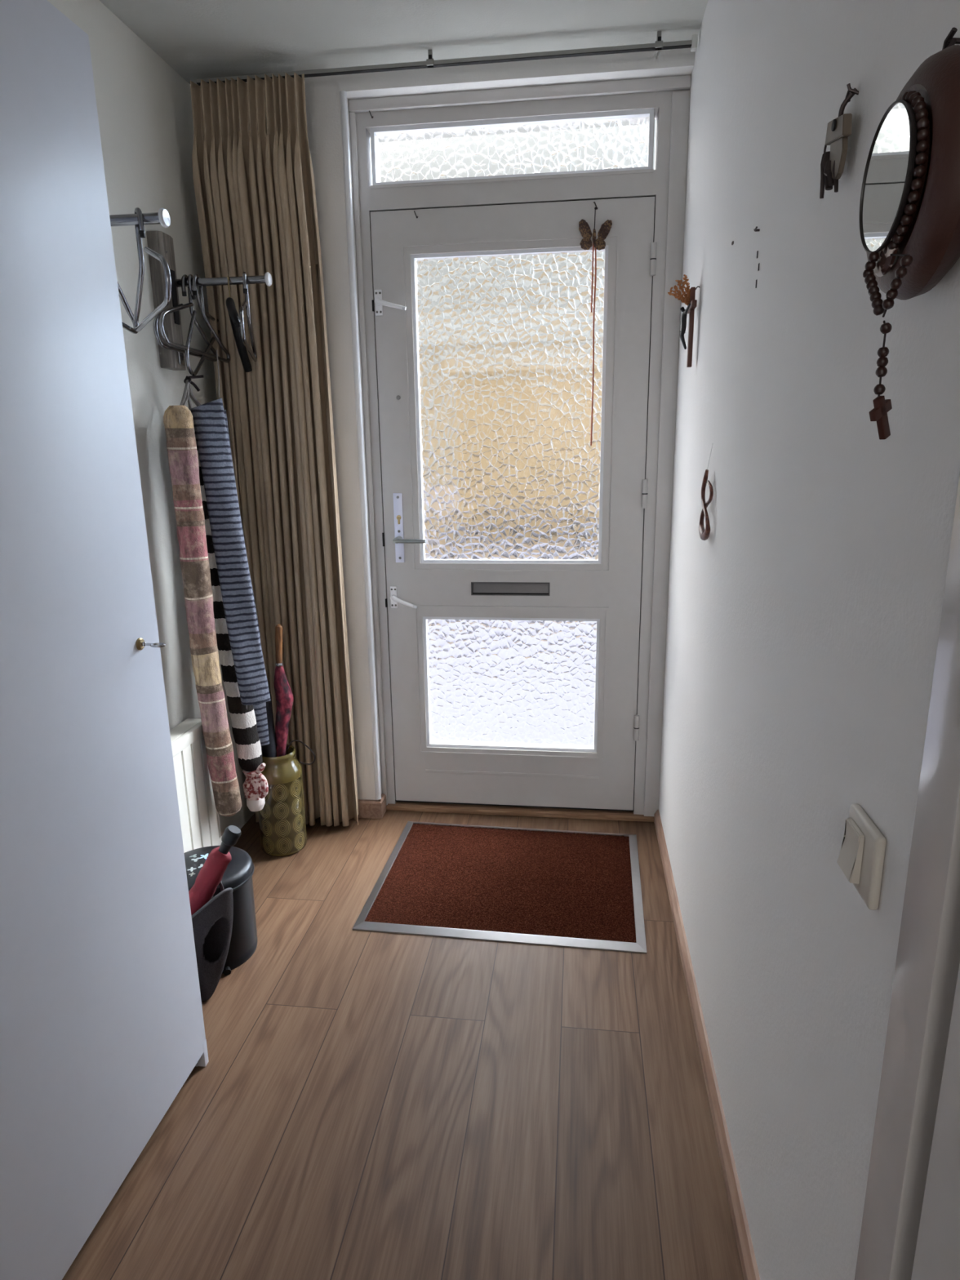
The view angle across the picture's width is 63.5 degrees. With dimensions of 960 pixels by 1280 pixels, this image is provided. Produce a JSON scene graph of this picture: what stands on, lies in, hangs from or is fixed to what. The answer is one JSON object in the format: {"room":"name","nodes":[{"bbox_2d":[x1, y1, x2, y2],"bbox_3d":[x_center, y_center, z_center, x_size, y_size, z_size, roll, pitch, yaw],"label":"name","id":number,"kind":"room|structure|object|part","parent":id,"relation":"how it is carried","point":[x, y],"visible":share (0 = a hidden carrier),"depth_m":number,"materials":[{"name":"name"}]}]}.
{"room":"entrance hallway","nodes":[
{"label":"entrance hallway","id":0,"kind":"room"},
{"bbox_2d":[47,0,254,835],"bbox_3d":[-1.269,0.031,0.463,0.120,2.530,5.160,1,14,7],"label":"wall","id":1,"kind":"structure","parent":0,"point":[144,112],"depth_m":2.30,"materials":[{"name":"beige paint"}]},
{"bbox_2d":[109,208,170,227],"bbox_3d":[-0.859,-0.856,1.697,0.357,0.375,0.094,1,14,7],"label":"coat rack","id":2,"kind":"object","parent":1,"relation":"attached to","point":[162,217],"visible":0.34,"depth_m":1.69,"materials":[{"name":"silver metal"}]},
{"bbox_2d":[116,280,137,333],"bbox_3d":[-0.831,-0.822,1.701,0.013,0.236,0.390,-2,14,-4],"label":"hanger","id":3,"kind":"object","parent":2,"relation":"hanging from","point":[121,294],"visible":0.21,"depth_m":1.84,"materials":[{"name":"metal"}]},
{"bbox_3d":[-0.844,-0.921,1.708,0.312,0.022,0.022,1,14,7],"label":"arm","id":4,"kind":"part","parent":2,"relation":"part of","materials":[{"name":"metal"}]},
{"bbox_2d":[133,207,171,331],"bbox_3d":[-0.729,-0.822,1.694,0.013,0.236,0.390,-10,16,-32],"label":"hanger","id":5,"kind":"object","parent":2,"relation":"hanging from","point":[140,229],"visible":1,"depth_m":1.69,"materials":[{"name":"metal"}]},
{"bbox_2d":[169,718,222,853],"bbox_3d":[-0.951,0.614,2.204,0.076,0.556,0.773,1,14,7],"label":"radiator","id":6,"kind":"object","parent":1,"relation":"attached to","point":[199,817],"visible":0.21,"depth_m":2.41,"materials":[{"name":"metal"}]},
{"bbox_2d":[169,718,201,742],"bbox_3d":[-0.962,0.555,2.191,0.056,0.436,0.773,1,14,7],"label":"grille","id":7,"kind":"object","parent":6,"relation":"attached to","point":[188,725],"depth_m":2.41,"materials":[{"name":"metal"}]},
{"bbox_2d":[146,231,272,370],"bbox_3d":[-0.790,-1.008,2.312,0.336,0.375,0.094,1,14,7],"label":"coat rack","id":8,"kind":"object","parent":1,"relation":"attached to","point":[159,242],"visible":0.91,"depth_m":2.31,"materials":[{"name":"silver metal"}]},
{"bbox_3d":[-0.913,-1.024,2.320,0.004,0.150,0.027,1,14,7],"label":"slot plate","id":9,"kind":"part","parent":8,"relation":"part of","materials":[{"name":"silver metal"}]},
{"bbox_3d":[-0.909,-0.863,2.357,0.006,0.052,0.028,1,14,7],"label":"catch plate","id":10,"kind":"part","parent":8,"relation":"part of","materials":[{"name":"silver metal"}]},
{"bbox_2d":[153,274,217,361],"bbox_3d":[-0.886,-0.976,2.332,0.013,0.236,0.390,1,15,6],"label":"hanger","id":11,"kind":"object","parent":8,"relation":"hanging from","point":[184,277],"visible":0.77,"depth_m":2.32,"materials":[{"name":"metal"}]},
{"bbox_2d":[159,274,230,362],"bbox_3d":[-0.854,-0.974,2.324,0.013,0.238,0.389,2,14,10],"label":"hanger","id":12,"kind":"object","parent":8,"relation":"hanging from","point":[195,277],"visible":0.98,"depth_m":2.32,"materials":[{"name":"metal"}]},
{"bbox_2d":[184,274,219,375],"bbox_3d":[-0.866,-0.969,2.429,0.013,0.295,0.359,-1,14,-1],"label":"hanger","id":13,"kind":"object","parent":8,"relation":"hanging from","point":[195,372],"visible":0.73,"depth_m":2.33,"materials":[{"name":"metal"}]},
{"bbox_2d":[183,374,204,391],"bbox_3d":[-0.860,-0.773,2.336,0.057,0.048,0.020,-7,15,-23],"label":"ribbon","id":14,"kind":"object","parent":13,"relation":"attached to","point":[188,378],"visible":1,"depth_m":2.33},
{"bbox_2d":[187,395,268,811],"bbox_3d":[-0.809,-0.106,2.501,0.230,1.390,0.091,6,16,27],"label":"stopper","id":15,"kind":"object","parent":14,"relation":"hanging from","point":[244,726],"visible":0.56,"depth_m":2.55,"materials":[{"name":"white fabric"}]},
{"bbox_2d":[163,379,241,816],"bbox_3d":[-0.861,-0.100,2.392,0.107,1.352,0.181,-10,16,-32],"label":"stopper","id":16,"kind":"object","parent":13,"relation":"hanging from","point":[181,446],"visible":1,"depth_m":2.34,"materials":[{"name":"fabric"}]},
{"bbox_2d":[189,349,271,746],"bbox_3d":[-0.781,-0.242,2.442,0.156,1.279,0.146,-7,15,-24],"label":"stopper","id":17,"kind":"object","parent":13,"relation":"hanging from","point":[210,419],"visible":0.98,"depth_m":2.39,"materials":[{"name":"blue fabric"}]},
{"bbox_3d":[-0.827,-0.776,2.314,0.099,0.179,0.067,-5,14,-17],"label":"hanging cord","id":18,"kind":"part","parent":17,"relation":"part of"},
{"bbox_3d":[-0.775,-1.074,2.323,0.291,0.022,0.022,1,14,7],"label":"arm","id":19,"kind":"part","parent":8,"relation":"part of","materials":[{"name":"metal"}]},
{"bbox_2d":[226,274,252,372],"bbox_3d":[-0.734,-0.960,2.335,0.051,0.262,0.379,-4,14,-12],"label":"hanger","id":20,"kind":"object","parent":8,"relation":"hanging from","point":[230,304],"visible":0.96,"depth_m":2.42,"materials":[{"name":"black metal"}]},
{"bbox_2d":[239,271,257,361],"bbox_3d":[-0.693,-0.974,2.306,0.013,0.236,0.390,-3,13,-10],"label":"hanger","id":21,"kind":"object","parent":8,"relation":"hanging from","point":[246,304],"visible":0.98,"depth_m":2.30,"materials":[{"name":"metal"}]},
{"bbox_2d":[62,809,743,1279],"bbox_3d":[0.422,1.347,0.519,3.650,0.100,5.260,1,14,7],"label":"floor","id":22,"kind":"structure","parent":0,"point":[365,1104],"depth_m":1.68,"materials":[{"name":"brown wood"}]},
{"bbox_2d":[0,0,208,1279],"bbox_3d":[-0.977,0.212,0.640,0.417,2.085,1.988,1,14,7],"label":"wardrobe","id":23,"kind":"object","parent":22,"relation":"on","point":[102,1028],"visible":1,"depth_m":1.30,"materials":[{"name":"white laminate"}]},
{"bbox_2d":[141,641,165,647],"bbox_3d":[-0.633,0.008,1.503,0.049,0.010,0.024,1,14,7],"label":"key","id":24,"kind":"object","parent":23,"relation":"attached to","point":[144,643],"visible":1,"depth_m":1.50,"materials":[{"name":"silver metal"}]},
{"bbox_2d":[191,887,233,1001],"bbox_3d":[-0.755,0.774,1.995,0.273,0.333,0.127,1,14,7],"label":"bag","id":25,"kind":"object","parent":22,"relation":"on","point":[212,923],"visible":0.38,"depth_m":1.97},
{"bbox_2d":[188,825,240,915],"bbox_3d":[-0.689,0.610,1.953,0.197,0.305,0.065,-1,14,1],"label":"umbrella","id":26,"kind":"object","parent":25,"relation":"in","point":[210,876],"visible":0.72,"depth_m":1.92,"materials":[{"name":"red fabric"}]},
{"bbox_3d":[-0.622,0.497,1.927,0.060,0.075,0.041,1,14,7],"label":"handle","id":27,"kind":"part","parent":26,"relation":"part of","materials":[{"name":"black plastic"}]},
{"bbox_2d":[184,845,257,975],"bbox_3d":[-0.763,0.755,2.195,0.256,0.284,0.256,1,14,7],"label":"pedal bin","id":28,"kind":"object","parent":22,"relation":"on","point":[237,875],"visible":0.37,"depth_m":2.15,"materials":[{"name":"black paint"}]},
{"bbox_3d":[-0.764,0.640,2.167,0.247,0.046,0.247,1,14,7],"label":"lid","id":29,"kind":"part","parent":28,"relation":"part of","materials":[{"name":"black paint"}]},
{"bbox_2d":[257,744,306,856],"bbox_3d":[-0.710,0.567,2.764,0.163,0.371,0.163,1,14,7],"label":"ceramic vase","id":30,"kind":"object","parent":22,"relation":"on","point":[282,819],"visible":0.76,"depth_m":2.71,"materials":[{"name":"green ceramic"}]},
{"bbox_2d":[261,680,276,757],"bbox_3d":[-0.763,0.307,2.702,0.098,0.849,0.053,1,14,7],"label":"folded umbrella","id":31,"kind":"object","parent":30,"relation":"in","point":[268,750],"visible":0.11,"depth_m":2.69,"materials":[{"name":"blue fabric"}]},
{"bbox_2d":[274,624,315,764],"bbox_3d":[-0.647,0.331,2.725,0.152,0.787,0.060,1,14,7],"label":"folded umbrella","id":32,"kind":"object","parent":30,"relation":"in","point":[284,695],"visible":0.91,"depth_m":2.68,"materials":[{"name":"red fabric"}]},
{"bbox_3d":[-0.688,0.012,2.661,0.030,0.135,0.032,1,14,7],"label":"wooden handle","id":33,"kind":"part","parent":32,"relation":"part of","materials":[{"name":"brown wood"}]},
{"bbox_2d":[352,821,646,953],"bbox_3d":[0.097,0.785,2.580,0.860,0.013,0.692,1,14,9],"label":"doormat","id":34,"kind":"object","parent":22,"relation":"on","point":[551,887],"visible":1,"depth_m":2.50,"materials":[{"name":"carpet"}]},
{"bbox_2d":[386,801,654,822],"bbox_3d":[0.149,0.652,3.079,1.063,0.030,0.145,1,14,7],"label":"threshold","id":35,"kind":"object","parent":22,"relation":"on","point":[398,806],"visible":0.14,"depth_m":3.02,"materials":[{"name":"brown wood"}]},
{"bbox_2d":[99,0,707,84],"bbox_3d":[0.383,-1.207,-0.111,3.650,0.100,5.260,1,14,7],"label":"ceiling","id":36,"kind":"structure","parent":0,"point":[197,39],"depth_m":2.17,"materials":[{"name":"paint"}]},
{"bbox_2d":[195,31,697,85],"bbox_3d":[-0.127,-1.713,2.291,1.498,0.052,0.022,1,14,7],"label":"rail","id":37,"kind":"object","parent":36,"relation":"attached to","point":[659,45],"visible":1,"depth_m":2.27,"materials":[{"name":"grey metal"}]},
{"bbox_2d":[190,72,359,826],"bbox_3d":[-0.679,-0.504,2.677,0.414,2.467,0.150,1,14,7],"label":"curtain","id":38,"kind":"object","parent":37,"relation":"hanging from","point":[253,177],"visible":0.88,"depth_m":2.57,"materials":[{"name":"beige fabric"}]},
{"bbox_2d":[304,48,694,799],"bbox_3d":[-0.115,-0.558,2.784,1.572,2.530,0.200,1,14,7],"label":"wall","id":39,"kind":"structure","parent":0,"point":[322,100],"depth_m":2.52,"materials":[{"name":"paint"}]},
{"bbox_2d":[339,90,381,799],"bbox_3d":[-0.412,-0.552,2.724,0.022,2.405,0.022,1,14,7],"label":"bead","id":40,"kind":"object","parent":39,"relation":"attached to","point":[343,95],"visible":1,"depth_m":2.67,"materials":[{"name":"white paint"}]},
{"bbox_2d":[357,793,386,818],"bbox_3d":[-0.434,0.647,3.051,0.119,0.070,0.093,1,14,7],"label":"baseboard","id":41,"kind":"structure","parent":39,"relation":"attached to","point":[370,809],"depth_m":3.01,"materials":[{"name":"laminate"}]},
{"bbox_2d":[369,108,654,185],"bbox_3d":[0.097,-1.582,2.519,0.915,0.183,0.067,1,14,7],"label":"window","id":42,"kind":"structure","parent":39,"relation":"in","point":[614,140],"depth_m":2.50,"materials":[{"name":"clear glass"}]},
{"bbox_2d":[369,195,656,811],"bbox_3d":[0.111,-0.382,2.764,0.945,2.130,0.116,1,14,7],"label":"door","id":43,"kind":"structure","parent":39,"relation":"in","point":[513,542],"depth_m":2.76,"materials":[{"name":"white paint"}]},
{"bbox_3d":[-0.308,-1.135,2.619,0.103,0.042,0.029,3,14,15],"label":"lever","id":44,"kind":"part","parent":43,"relation":"part of","materials":[{"name":"white metal"}]},
{"bbox_3d":[-0.295,-0.406,2.820,0.033,0.251,0.005,1,14,7],"label":"lock plate","id":45,"kind":"part","parent":43,"relation":"part of","materials":[{"name":"silver metal"}]},
{"bbox_3d":[-0.287,-0.143,2.864,0.096,0.045,0.029,3,14,15],"label":"lever","id":46,"kind":"part","parent":43,"relation":"part of","materials":[{"name":"white metal"}]},
{"bbox_3d":[-0.250,-0.359,2.790,0.123,0.022,0.060,2,14,11],"label":"handle","id":47,"kind":"part","parent":43,"relation":"part of","materials":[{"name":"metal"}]},
{"bbox_3d":[0.103,-0.787,2.705,0.657,1.041,0.006,1,14,7],"label":"glass pane","id":48,"kind":"part","parent":43,"relation":"part of","materials":[{"name":"clear glass"}]},
{"bbox_3d":[0.117,0.164,2.939,0.657,0.521,0.006,1,14,7],"label":"glass pane","id":49,"kind":"part","parent":43,"relation":"part of","materials":[{"name":"glass"}]},
{"bbox_3d":[0.370,-1.390,2.483,0.014,0.025,0.018,1,14,7],"label":"hook","id":50,"kind":"object","parent":43,"relation":"attached to","visible":0},
{"bbox_2d":[578,207,612,445],"bbox_3d":[0.375,-1.024,2.568,0.106,0.740,0.016,1,14,7],"label":"ornament","id":51,"kind":"object","parent":50,"relation":"hanging from","point":[599,244],"visible":1,"depth_m":2.50,"materials":[{"name":"orange metal"}]},
{"bbox_2d":[348,75,691,816],"bbox_3d":[0.134,-0.533,2.771,1.073,2.480,0.115,1,14,7],"label":"door frame","id":52,"kind":"structure","parent":39,"relation":"attached to","point":[668,97],"depth_m":2.54,"materials":[{"name":"white paint"}]},
{"bbox_2d":[658,0,959,1279],"bbox_3d":[0.410,0.058,0.252,0.120,2.530,5.160,1,14,7],"label":"wall","id":53,"kind":"structure","parent":0,"point":[802,633],"depth_m":1.12,"materials":[{"name":"paint"}]},
{"bbox_2d":[680,285,699,367],"bbox_3d":[0.577,-0.864,2.144,0.051,0.210,0.110,1,14,7],"label":"crucifix","id":54,"kind":"object","parent":53,"relation":"attached to","point":[690,309],"visible":1,"depth_m":2.14,"materials":[{"name":"red wood"}]},
{"bbox_2d":[667,274,690,306],"bbox_3d":[0.551,-0.954,2.131,0.072,0.091,0.029,1,14,7],"label":"sprig","id":55,"kind":"object","parent":54,"relation":"attached to","point":[686,299],"visible":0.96,"depth_m":2.13,"materials":[{"name":"orange plant"}]},
{"bbox_2d":[698,445,713,540],"bbox_3d":[0.544,-0.355,1.867,0.019,0.230,0.122,1,14,7],"label":"loop","id":56,"kind":"object","parent":53,"relation":"attached to","point":[704,533],"visible":1,"depth_m":1.86,"materials":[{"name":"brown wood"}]},
{"bbox_2d":[653,809,759,1279],"bbox_3d":[0.543,0.911,1.966,0.016,0.050,2.045,1,14,7],"label":"baseboard","id":57,"kind":"structure","parent":53,"relation":"attached to","point":[741,1228],"depth_m":1.68,"materials":[{"name":"laminate"}]},
{"bbox_2d":[753,226,759,231],"bbox_3d":[0.504,-0.746,1.409,0.014,0.008,0.020,1,14,7],"label":"nail","id":58,"kind":"object","parent":53,"relation":"attached to","point":[755,229],"visible":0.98,"depth_m":1.41,"materials":[{"name":"metal"}]},
{"bbox_2d":[819,88,857,198],"bbox_3d":[0.434,-0.599,0.945,0.022,0.110,0.094,0,14,2],"label":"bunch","id":59,"kind":"object","parent":53,"relation":"attached to","point":[838,130],"visible":1,"depth_m":0.93,"materials":[{"name":"metal"}]},
{"bbox_2d":[844,83,858,102],"bbox_3d":[0.440,-0.644,0.914,0.021,0.018,0.017,1,14,7],"label":"hook","id":60,"kind":"object","parent":53,"relation":"attached to","point":[850,89],"visible":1,"depth_m":0.91,"materials":[{"name":"metal"}]},
{"bbox_2d":[836,803,886,910],"bbox_3d":[0.409,0.232,0.839,0.022,0.084,0.084,1,14,7],"label":"light switch","id":61,"kind":"object","parent":53,"relation":"attached to","point":[861,856],"visible":1,"depth_m":0.82,"materials":[{"name":"beige plastic"}]},
{"bbox_2d":[854,474,959,1279],"bbox_3d":[0.405,0.273,0.239,0.128,2.120,0.980,1,14,7],"label":"door frame","id":62,"kind":"structure","parent":53,"relation":"attached to","point":[927,962],"depth_m":0.70,"materials":[{"name":"paint"}]},
{"bbox_2d":[911,963,959,1279],"bbox_3d":[0.366,0.301,0.251,0.046,2.060,0.830,1,14,7],"label":"door","id":63,"kind":"structure","parent":53,"relation":"in","point":[937,1252],"depth_m":0.65,"materials":[{"name":"white paint"}]},
{"bbox_2d":[942,26,959,49],"bbox_3d":[0.402,-0.503,0.650,0.025,0.012,0.017,1,14,7],"label":"nail","id":64,"kind":"object","parent":53,"relation":"attached to","point":[953,30],"visible":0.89,"depth_m":0.65,"materials":[{"name":"metal"}]},
{"bbox_2d":[859,37,959,300],"bbox_3d":[0.378,-0.403,0.669,0.062,0.202,0.188,1,14,7],"label":"round mirror","id":65,"kind":"object","parent":64,"relation":"hanging from","point":[932,237],"visible":0.96,"depth_m":0.63,"materials":[{"name":"brown leather"}]},
{"bbox_2d":[861,102,910,251],"bbox_3d":[0.350,-0.396,0.668,0.003,0.111,0.111,1,14,7],"label":"mirror glass","id":66,"kind":"object","parent":65,"relation":"attached to","point":[886,184],"depth_m":0.66,"materials":[{"name":"silver metal"}]},
{"bbox_2d":[862,90,929,439],"bbox_3d":[0.351,-0.320,0.685,0.024,0.278,0.122,1,14,7],"label":"rosary","id":67,"kind":"object","parent":65,"relation":"hanging from","point":[882,406],"visible":0.98,"depth_m":0.65,"materials":[{"name":"brown wood"}]},
{"bbox_3d":[0.352,-0.334,0.683,0.011,0.245,0.120,1,14,7],"label":"cord","id":68,"kind":"part","parent":67,"relation":"part of","materials":[{"name":"brown wood"}]},
{"bbox_2d":[899,106,929,235],"bbox_3d":[0.359,-0.396,0.667,0.006,0.108,0.108,1,14,7],"label":"string","id":69,"kind":"object","parent":65,"relation":"attached to","point":[919,225],"depth_m":0.62,"materials":[{"name":"brown wood"}]},
{"bbox_3d":[0.390,-0.486,0.651,0.024,0.031,0.011,-12,18,-39],"label":"hanging cord","id":70,"kind":"part","parent":65,"relation":"part of","materials":[{"name":"black"}]}
]}

